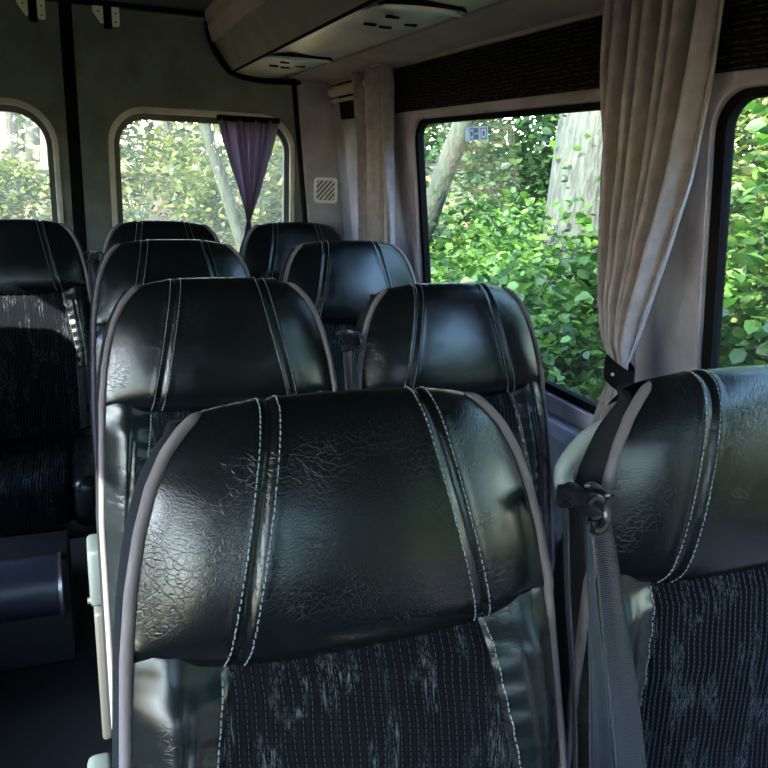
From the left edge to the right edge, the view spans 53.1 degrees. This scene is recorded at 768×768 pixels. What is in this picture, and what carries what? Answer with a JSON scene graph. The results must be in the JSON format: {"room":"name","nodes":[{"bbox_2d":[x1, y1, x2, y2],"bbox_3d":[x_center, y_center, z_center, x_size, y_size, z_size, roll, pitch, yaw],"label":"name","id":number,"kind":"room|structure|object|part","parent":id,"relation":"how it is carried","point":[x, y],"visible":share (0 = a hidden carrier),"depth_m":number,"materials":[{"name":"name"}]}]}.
{"room":"vehicle interior","nodes":[
{"label":"vehicle interior","id":0,"kind":"room"},
{"bbox_2d":[0,537,111,767],"bbox_3d":[-0.383,1.144,1.191,2.680,0.040,5.290,-4,17,-21],"label":"floor","id":1,"kind":"structure","parent":0,"point":[50,713],"depth_m":2.05,"materials":[{"name":"black plastic"}]},
{"bbox_2d":[0,530,75,671],"bbox_3d":[-1.405,0.658,2.043,1.070,0.347,0.287,-4,17,-21],"label":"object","id":2,"kind":"structure","parent":1,"relation":"on","point":[38,619],"depth_m":2.16,"materials":[{"name":"black plastic"}]},
{"bbox_2d":[0,219,103,606],"bbox_3d":[-1.176,0.085,2.551,0.561,1.192,0.781,-4,17,-21],"label":"passenger seat","id":3,"kind":"object","parent":1,"relation":"on","point":[47,481],"visible":0.87,"depth_m":2.67,"materials":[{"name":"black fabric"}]},
{"bbox_3d":[-1.040,-0.462,2.749,0.021,0.021,0.022,-4,17,-21],"label":"knob","id":4,"kind":"part","parent":3,"relation":"part of","materials":[{"name":"black plastic"}]},
{"bbox_2d":[83,220,219,298],"bbox_3d":[-0.745,0.050,2.739,0.546,1.192,0.781,-4,17,-21],"label":"passenger seat","id":5,"kind":"object","parent":1,"relation":"on","point":[143,230],"visible":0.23,"depth_m":2.84,"materials":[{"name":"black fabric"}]},
{"bbox_2d":[90,239,274,494],"bbox_3d":[-0.489,0.243,2.092,0.561,1.192,0.781,-4,17,-21],"label":"passenger seat","id":6,"kind":"object","parent":1,"relation":"on","point":[124,266],"visible":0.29,"depth_m":2.17,"materials":[{"name":"black leather"}]},
{"bbox_2d":[86,277,364,739],"bbox_3d":[-0.244,0.438,1.442,0.588,1.192,0.870,-4,17,-21],"label":"passenger seat","id":7,"kind":"object","parent":1,"relation":"on","point":[171,350],"visible":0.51,"depth_m":1.49,"materials":[{"name":"black leather"}]},
{"bbox_3d":[-0.079,-0.097,1.606,0.021,0.021,0.022,-4,17,-21],"label":"knob","id":8,"kind":"part","parent":7,"relation":"part of","materials":[{"name":"black plastic"}]},
{"bbox_2d":[239,222,343,279],"bbox_3d":[-0.271,0.017,2.922,0.546,1.192,0.781,-4,17,-21],"label":"passenger seat","id":9,"kind":"object","parent":1,"relation":"on","point":[264,248],"visible":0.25,"depth_m":3.00,"materials":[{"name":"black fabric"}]},
{"bbox_2d":[266,240,415,390],"bbox_3d":[-0.024,0.212,2.272,0.546,1.192,0.781,-4,17,-21],"label":"passenger seat","id":10,"kind":"object","parent":1,"relation":"on","point":[339,277],"visible":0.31,"depth_m":2.38,"materials":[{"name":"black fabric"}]},
{"bbox_2d":[87,386,614,767],"bbox_3d":[0.050,0.660,0.704,0.588,1.192,0.870,-4,17,-21],"label":"passenger seat","id":11,"kind":"object","parent":1,"relation":"on","point":[361,578],"visible":1,"depth_m":0.77,"materials":[{"name":"black leather"}]},
{"bbox_3d":[0.215,0.124,0.868,0.021,0.021,0.022,-4,17,-21],"label":"knob","id":12,"kind":"part","parent":11,"relation":"part of","materials":[{"name":"black plastic"}]},
{"bbox_2d":[336,282,554,573],"bbox_3d":[0.233,0.425,1.595,0.546,1.172,0.781,-4,17,-21],"label":"passenger seat","id":13,"kind":"object","parent":1,"relation":"on","point":[480,339],"visible":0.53,"depth_m":1.72,"materials":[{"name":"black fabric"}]},
{"bbox_2d":[553,364,767,767],"bbox_3d":[0.514,0.624,0.892,0.572,1.196,0.970,-4,17,-21],"label":"passenger seat","id":14,"kind":"object","parent":1,"relation":"on","point":[679,460],"visible":0.95,"depth_m":0.93,"materials":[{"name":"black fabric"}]},
{"bbox_3d":[0.354,0.151,1.143,0.194,0.204,0.082,14,20,35],"label":"grab handle","id":15,"kind":"part","parent":14,"relation":"part of","materials":[{"name":"grey plastic"}]},
{"bbox_3d":[0.245,0.130,0.850,0.021,0.021,0.022,-4,17,-21],"label":"knob","id":16,"kind":"part","parent":14,"relation":"part of","materials":[{"name":"black plastic"}]},
{"bbox_2d":[105,0,213,10],"bbox_3d":[-0.291,-0.818,0.639,2.260,0.040,5.290,-4,17,-21],"label":"ceiling","id":17,"kind":"structure","parent":0,"point":[198,5],"depth_m":3.01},
{"bbox_2d":[343,67,767,560],"bbox_3d":[0.766,0.079,1.338,0.272,2.020,5.290,-4,17,-21],"label":"wall","id":18,"kind":"structure","parent":0,"point":[657,349],"depth_m":1.72,"materials":[{"name":"plastic"}]},
{"bbox_2d":[58,2,87,263],"bbox_3d":[-1.281,-0.559,3.249,0.048,1.940,0.041,-4,17,-21],"label":"door frame","id":19,"kind":"structure","parent":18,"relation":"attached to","point":[65,9],"depth_m":3.09,"materials":[{"name":"black rubber"}]},
{"bbox_2d":[45,0,205,18],"bbox_3d":[-1.236,-1.490,2.982,1.830,0.020,0.060,-4,17,-21],"label":"trim","id":20,"kind":"structure","parent":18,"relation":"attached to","point":[122,6],"depth_m":3.06,"materials":[{"name":"black plastic"}]},
{"bbox_2d":[72,5,302,260],"bbox_3d":[-0.769,-0.585,3.446,1.052,1.925,0.051,-4,17,-21],"label":"door","id":21,"kind":"structure","parent":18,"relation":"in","point":[151,66],"depth_m":3.17,"materials":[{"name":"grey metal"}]},
{"bbox_2d":[92,5,119,28],"bbox_3d":[-1.096,-1.458,3.027,0.100,0.106,0.016,-4,17,-21],"label":"bracket","id":22,"kind":"object","parent":21,"relation":"attached to","point":[106,15],"visible":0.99,"depth_m":3.03,"materials":[{"name":"beige metal"}]},
{"bbox_3d":[-1.125,-1.466,3.017,0.040,0.087,0.008,-4,17,-21],"label":"angled plate","id":23,"kind":"part","parent":22,"relation":"part of","materials":[{"name":"beige paint"}]},
{"bbox_3d":[-1.063,-1.465,3.038,0.030,0.096,0.008,-4,17,-21],"label":"hinge plate","id":24,"kind":"part","parent":22,"relation":"part of","materials":[{"name":"beige paint"}]},
{"bbox_3d":[-0.786,-0.814,3.382,0.754,0.695,0.030,-4,17,-21],"label":"window moulding","id":25,"kind":"part","parent":21,"relation":"part of","materials":[{"name":"grey"}]},
{"bbox_2d":[216,114,279,235],"bbox_3d":[-0.593,-0.858,3.374,0.270,0.602,0.033,-4,17,-21],"label":"curtain","id":26,"kind":"object","parent":21,"relation":"hanging from","point":[248,141],"visible":0.81,"depth_m":3.33,"materials":[{"name":"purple fabric"}]},
{"bbox_2d":[291,78,307,221],"bbox_3d":[-0.354,-0.594,3.584,0.214,2.000,0.040,-4,17,-21],"label":"trim","id":27,"kind":"structure","parent":18,"relation":"attached to","point":[294,87],"depth_m":3.43,"materials":[{"name":"black rubber"}]},
{"bbox_2d":[296,79,352,239],"bbox_3d":[-0.242,-0.587,3.574,0.395,2.000,0.190,-4,17,-21],"label":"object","id":28,"kind":"structure","parent":18,"relation":"attached to","point":[321,123],"depth_m":3.42,"materials":[{"name":"grey plastic"}]},
{"bbox_2d":[314,177,337,202],"bbox_3d":[-0.262,-0.873,3.461,0.106,0.112,0.010,2,16,-1],"label":"air vent","id":29,"kind":"object","parent":18,"relation":"attached to","point":[325,189],"visible":1,"depth_m":3.46,"materials":[{"name":"grey plastic"}]},
{"bbox_2d":[328,80,363,103],"bbox_3d":[-0.113,-1.157,3.024,0.042,0.067,0.600,-4,17,-21],"label":"rolled blind","id":30,"kind":"object","parent":18,"relation":"attached to","point":[347,88],"visible":0.46,"depth_m":3.14,"materials":[{"name":"beige fabric"}]},
{"bbox_2d":[351,64,394,244],"bbox_3d":[-0.044,-0.691,2.884,0.087,0.954,0.395,-4,17,-21],"label":"window curtain","id":31,"kind":"object","parent":18,"relation":"hanging from","point":[373,101],"visible":0.7,"depth_m":2.78,"materials":[{"name":"beige fabric"}]},
{"bbox_2d":[204,0,603,85],"bbox_3d":[0.443,-0.725,0.972,0.546,0.261,5.143,-4,17,-21],"label":"overhead console","id":32,"kind":"object","parent":18,"relation":"attached to","point":[324,41],"visible":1,"depth_m":2.20,"materials":[{"name":"beige plastic"}]},
{"bbox_3d":[0.267,-0.672,0.898,0.084,0.108,5.110,-4,17,-21],"label":"door","id":33,"kind":"part","parent":32,"relation":"part of","materials":[{"name":"beige plastic"}]},
{"bbox_2d":[263,56,329,66],"bbox_3d":[-0.318,-1.122,2.690,0.200,0.021,0.346,-4,17,-21],"label":"lamp","id":34,"kind":"object","parent":32,"relation":"attached to","point":[273,61],"depth_m":2.61,"materials":[{"name":"grey plastic"}]},
{"bbox_3d":[0.410,-0.627,0.970,0.235,0.030,5.110,-4,17,-21],"label":"service panel","id":35,"kind":"part","parent":32,"relation":"part of","materials":[{"name":"beige plastic"}]},
{"bbox_2d":[355,4,461,27],"bbox_3d":[0.042,-0.857,1.807,0.200,0.021,0.346,-4,17,-21],"label":"panel","id":36,"kind":"object","parent":32,"relation":"attached to","point":[369,15],"depth_m":1.75,"materials":[{"name":"grey plastic"}]},
{"bbox_2d":[329,8,602,84],"bbox_3d":[0.685,-0.660,1.072,0.041,0.080,5.170,-4,17,-21],"label":"trim","id":37,"kind":"structure","parent":18,"relation":"attached to","point":[596,13],"depth_m":2.00,"materials":[{"name":"grey plastic"}]},
{"bbox_2d":[406,89,635,428],"bbox_3d":[0.338,-0.392,2.258,0.126,0.818,1.243,-4,17,-21],"label":"window","id":38,"kind":"structure","parent":18,"relation":"in","point":[573,407],"depth_m":2.19,"materials":[{"name":"black rubber"}]},
{"bbox_2d":[465,126,487,140],"bbox_3d":[0.274,-0.743,2.280,0.006,0.040,0.144,-4,17,-21],"label":"window sticker","id":39,"kind":"object","parent":38,"relation":"attached to","point":[480,133],"visible":1,"depth_m":2.27,"materials":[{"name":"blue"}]},
{"bbox_2d":[338,0,767,119],"bbox_3d":[0.726,-0.534,1.048,0.032,0.141,5.030,-4,17,-21],"label":"trim","id":40,"kind":"structure","parent":18,"relation":"attached to","point":[565,58],"depth_m":1.90,"materials":[{"name":"black plastic"}]},
{"bbox_2d":[547,410,583,536],"bbox_3d":[0.745,0.456,1.437,0.055,0.340,5.180,-4,17,-21],"label":"trim","id":41,"kind":"structure","parent":18,"relation":"attached to","point":[562,432],"depth_m":2.06,"materials":[{"name":"plastic"}]},
{"bbox_2d":[576,0,723,471],"bbox_3d":[0.501,-0.260,1.550,0.102,1.016,0.302,-2,17,-17],"label":"window curtain","id":42,"kind":"object","parent":18,"relation":"hanging from","point":[658,58],"visible":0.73,"depth_m":1.47,"materials":[{"name":"beige fabric"}]},
{"bbox_2d":[678,68,767,371],"bbox_3d":[0.872,0.003,0.945,0.126,0.818,1.400,-4,17,-21],"label":"window","id":43,"kind":"structure","parent":18,"relation":"in","point":[708,200],"depth_m":1.47,"materials":[{"name":"black rubber"}]},
{"bbox_3d":[-1.430,0.227,0.490,0.272,2.020,5.290,-4,17,-21],"label":"wall","id":44,"kind":"structure","parent":0,"visible":0},
{"bbox_2d":[0,0,73,231],"bbox_3d":[-1.792,-0.516,3.051,1.054,1.925,0.051,-4,17,-21],"label":"door","id":45,"kind":"structure","parent":44,"relation":"in","point":[31,69],"depth_m":3.01,"materials":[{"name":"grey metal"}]},
{"bbox_3d":[-1.700,-0.752,3.029,0.763,0.695,0.030,-4,17,-21],"label":"window moulding","id":46,"kind":"part","parent":45,"relation":"part of","materials":[{"name":"grey plastic"}]},
{"bbox_2d":[16,0,45,21],"bbox_3d":[-1.347,-1.441,2.930,0.100,0.106,0.016,-4,17,-21],"label":"bracket","id":47,"kind":"object","parent":45,"relation":"attached to","point":[31,8],"visible":1,"depth_m":2.93,"materials":[{"name":"grey metal"}]},
{"bbox_3d":[-1.376,-1.450,2.920,0.040,0.087,0.008,-4,17,-21],"label":"angled plate","id":48,"kind":"part","parent":47,"relation":"part of","materials":[{"name":"beige paint"}]},
{"bbox_3d":[-1.314,-1.448,2.941,0.030,0.096,0.008,-4,17,-21],"label":"hinge plate","id":49,"kind":"part","parent":47,"relation":"part of","materials":[{"name":"beige paint"}]},
{"label":"outside","id":50,"kind":"structure","parent":0,"visible":0},
{"bbox_2d":[16,154,766,348],"bbox_3d":[-1.798,-2.039,9.861,48.000,2.598,48.000,-4,17,-21],"label":"ground","id":51,"kind":"structure","parent":50,"point":[454,184],"depth_m":14.37,"materials":[{"name":"green plant"}]},
{"bbox_2d":[0,112,24,201],"bbox_3d":[-6.057,-8.505,12.242,5.469,11.143,6.255,9,17,22],"label":"tree","id":52,"kind":"object","parent":51,"relation":"on","point":[8,120],"visible":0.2,"depth_m":13.25,"materials":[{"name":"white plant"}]},
{"bbox_2d":[0,139,51,220],"bbox_3d":[-5.109,-2.567,10.547,1.983,1.586,1.822,-4,17,-21],"label":"shrub","id":53,"kind":"object","parent":51,"relation":"on","point":[8,209],"visible":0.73,"depth_m":10.25,"materials":[{"name":"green plant"}]},
{"bbox_2d":[25,117,39,169],"bbox_3d":[-7.318,-10.409,14.941,5.771,12.276,5.267,17,21,41],"label":"tree","id":54,"kind":"object","parent":51,"relation":"on","point":[32,131],"visible":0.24,"depth_m":16.53,"materials":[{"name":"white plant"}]},
{"bbox_2d":[40,130,52,221],"bbox_3d":[-4.905,-7.681,11.066,5.219,10.793,5.566,6,16,14],"label":"tree","id":55,"kind":"object","parent":51,"relation":"on","point":[43,147],"visible":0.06,"depth_m":11.84,"materials":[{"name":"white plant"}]},
{"bbox_2d":[45,120,210,221],"bbox_3d":[-3.870,-3.594,11.862,2.517,2.507,2.118,13,19,34],"label":"shrub","id":56,"kind":"object","parent":51,"relation":"on","point":[135,157],"visible":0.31,"depth_m":11.69,"materials":[{"name":"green plant"}]},
{"bbox_2d":[153,121,178,208],"bbox_3d":[-3.764,-8.523,12.765,5.530,11.088,5.955,-13,22,-43],"label":"tree","id":57,"kind":"object","parent":51,"relation":"on","point":[166,124],"visible":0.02,"depth_m":13.76,"materials":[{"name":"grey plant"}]},
{"bbox_2d":[124,120,282,250],"bbox_3d":[-1.850,-2.611,9.653,2.463,2.950,2.496,6,16,13],"label":"shrub","id":58,"kind":"object","parent":51,"relation":"on","point":[207,206],"visible":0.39,"depth_m":9.33,"materials":[{"name":"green plant"}]},
{"bbox_2d":[198,123,243,252],"bbox_3d":[-3.098,-4.921,6.296,4.458,9.748,3.478,-8,19,-33],"label":"tree","id":59,"kind":"object","parent":51,"relation":"on","point":[206,130],"visible":0.34,"depth_m":7.62,"materials":[{"name":"grey plant"}]},
{"bbox_2d":[17,113,448,171],"bbox_3d":[-7.564,-10.520,18.869,22.272,12.548,9.870,-4,17,-21],"label":"foliage","id":60,"kind":"object","parent":51,"relation":"on","point":[20,118],"visible":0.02,"depth_m":20.28,"materials":[{"name":"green plant"}]},
{"bbox_2d":[20,156,489,279],"bbox_3d":[-4.637,-2.963,12.919,11.182,2.113,12.183,-4,17,-21],"label":"undergrowth","id":61,"kind":"object","parent":51,"relation":"on","point":[124,206],"visible":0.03,"depth_m":13.43,"materials":[{"name":"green plant"}]},
{"bbox_2d":[238,146,282,222],"bbox_3d":[-0.929,-3.070,11.284,2.660,2.796,2.464,-7,19,-31],"label":"shrub","id":62,"kind":"object","parent":51,"relation":"on","point":[278,150],"visible":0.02,"depth_m":10.86,"materials":[{"name":"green plant"}]},
{"bbox_2d":[427,121,474,244],"bbox_3d":[0.851,-2.922,6.608,2.230,6.134,4.251,-4,17,-21],"label":"tree","id":63,"kind":"object","parent":51,"relation":"on","point":[451,154],"visible":0.3,"depth_m":7.49,"materials":[{"name":"grey plant"}]},
{"bbox_2d":[429,174,545,282],"bbox_3d":[1.427,-1.231,8.214,2.860,1.915,2.327,11,18,26],"label":"shrub","id":64,"kind":"object","parent":51,"relation":"on","point":[454,240],"visible":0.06,"depth_m":8.04,"materials":[{"name":"green plant"}]},
{"bbox_2d":[216,176,762,399],"bbox_3d":[1.988,-1.248,8.826,5.992,2.062,13.173,-4,17,-21],"label":"undergrowth","id":65,"kind":"object","parent":51,"relation":"on","point":[446,210],"visible":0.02,"depth_m":13.09,"materials":[{"name":"green plant"}]},
{"bbox_2d":[424,114,558,246],"bbox_3d":[1.884,-3.268,10.414,2.899,3.740,3.572,3,16,4],"label":"trees","id":66,"kind":"object","parent":51,"relation":"on","point":[539,165],"visible":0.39,"depth_m":9.74,"materials":[{"name":"green plant"}]},
{"bbox_2d":[428,144,584,370],"bbox_3d":[0.755,-0.898,6.677,2.409,2.302,2.231,-11,21,-40],"label":"shrub","id":67,"kind":"object","parent":51,"relation":"on","point":[514,226],"visible":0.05,"depth_m":6.31,"materials":[{"name":"green plant"}]},
{"bbox_2d":[430,229,605,402],"bbox_3d":[1.268,-0.390,5.737,2.243,1.936,1.799,2,16,-2],"label":"shrub","id":68,"kind":"object","parent":51,"relation":"on","point":[519,277],"visible":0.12,"depth_m":5.52,"materials":[{"name":"green plant"}]},
{"bbox_2d":[278,98,763,235],"bbox_3d":[3.736,-7.583,14.875,8.789,11.888,30.518,-4,17,-21],"label":"foliage","id":69,"kind":"object","parent":51,"relation":"on","point":[428,158],"visible":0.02,"depth_m":15.86,"materials":[{"name":"green plant"}]},
{"bbox_2d":[540,111,603,400],"bbox_3d":[1.520,-4.515,5.742,5.122,9.855,5.106,-6,18,-26],"label":"tree","id":70,"kind":"object","parent":51,"relation":"on","point":[577,146],"visible":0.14,"depth_m":6.21,"materials":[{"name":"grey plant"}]},
{"bbox_2d":[498,197,762,402],"bbox_3d":[1.330,-0.043,4.306,1.923,2.072,1.522,15,20,38],"label":"shrub","id":71,"kind":"object","parent":51,"relation":"on","point":[584,267],"visible":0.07,"depth_m":4.48,"materials":[{"name":"green plant"}]},
{"bbox_2d":[529,97,767,281],"bbox_3d":[2.724,-2.701,7.219,3.179,5.122,2.721,-3,17,-19],"label":"shrub","id":72,"kind":"object","parent":51,"relation":"on","point":[746,122],"visible":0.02,"depth_m":6.89,"materials":[{"name":"green plant"}]},
{"bbox_2d":[719,97,767,366],"bbox_3d":[2.493,-0.672,4.428,2.149,3.202,2.234,-10,20,-36],"label":"shrub","id":73,"kind":"object","parent":51,"relation":"on","point":[746,174],"visible":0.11,"depth_m":4.43,"materials":[{"name":"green plant"}]},
{"bbox_2d":[720,101,767,366],"bbox_3d":[2.097,-0.146,3.618,1.531,2.710,1.783,7,16,16],"label":"shrub","id":74,"kind":"object","parent":51,"relation":"on","point":[756,276],"visible":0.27,"depth_m":3.63,"materials":[{"name":"green plant"}]}
]}

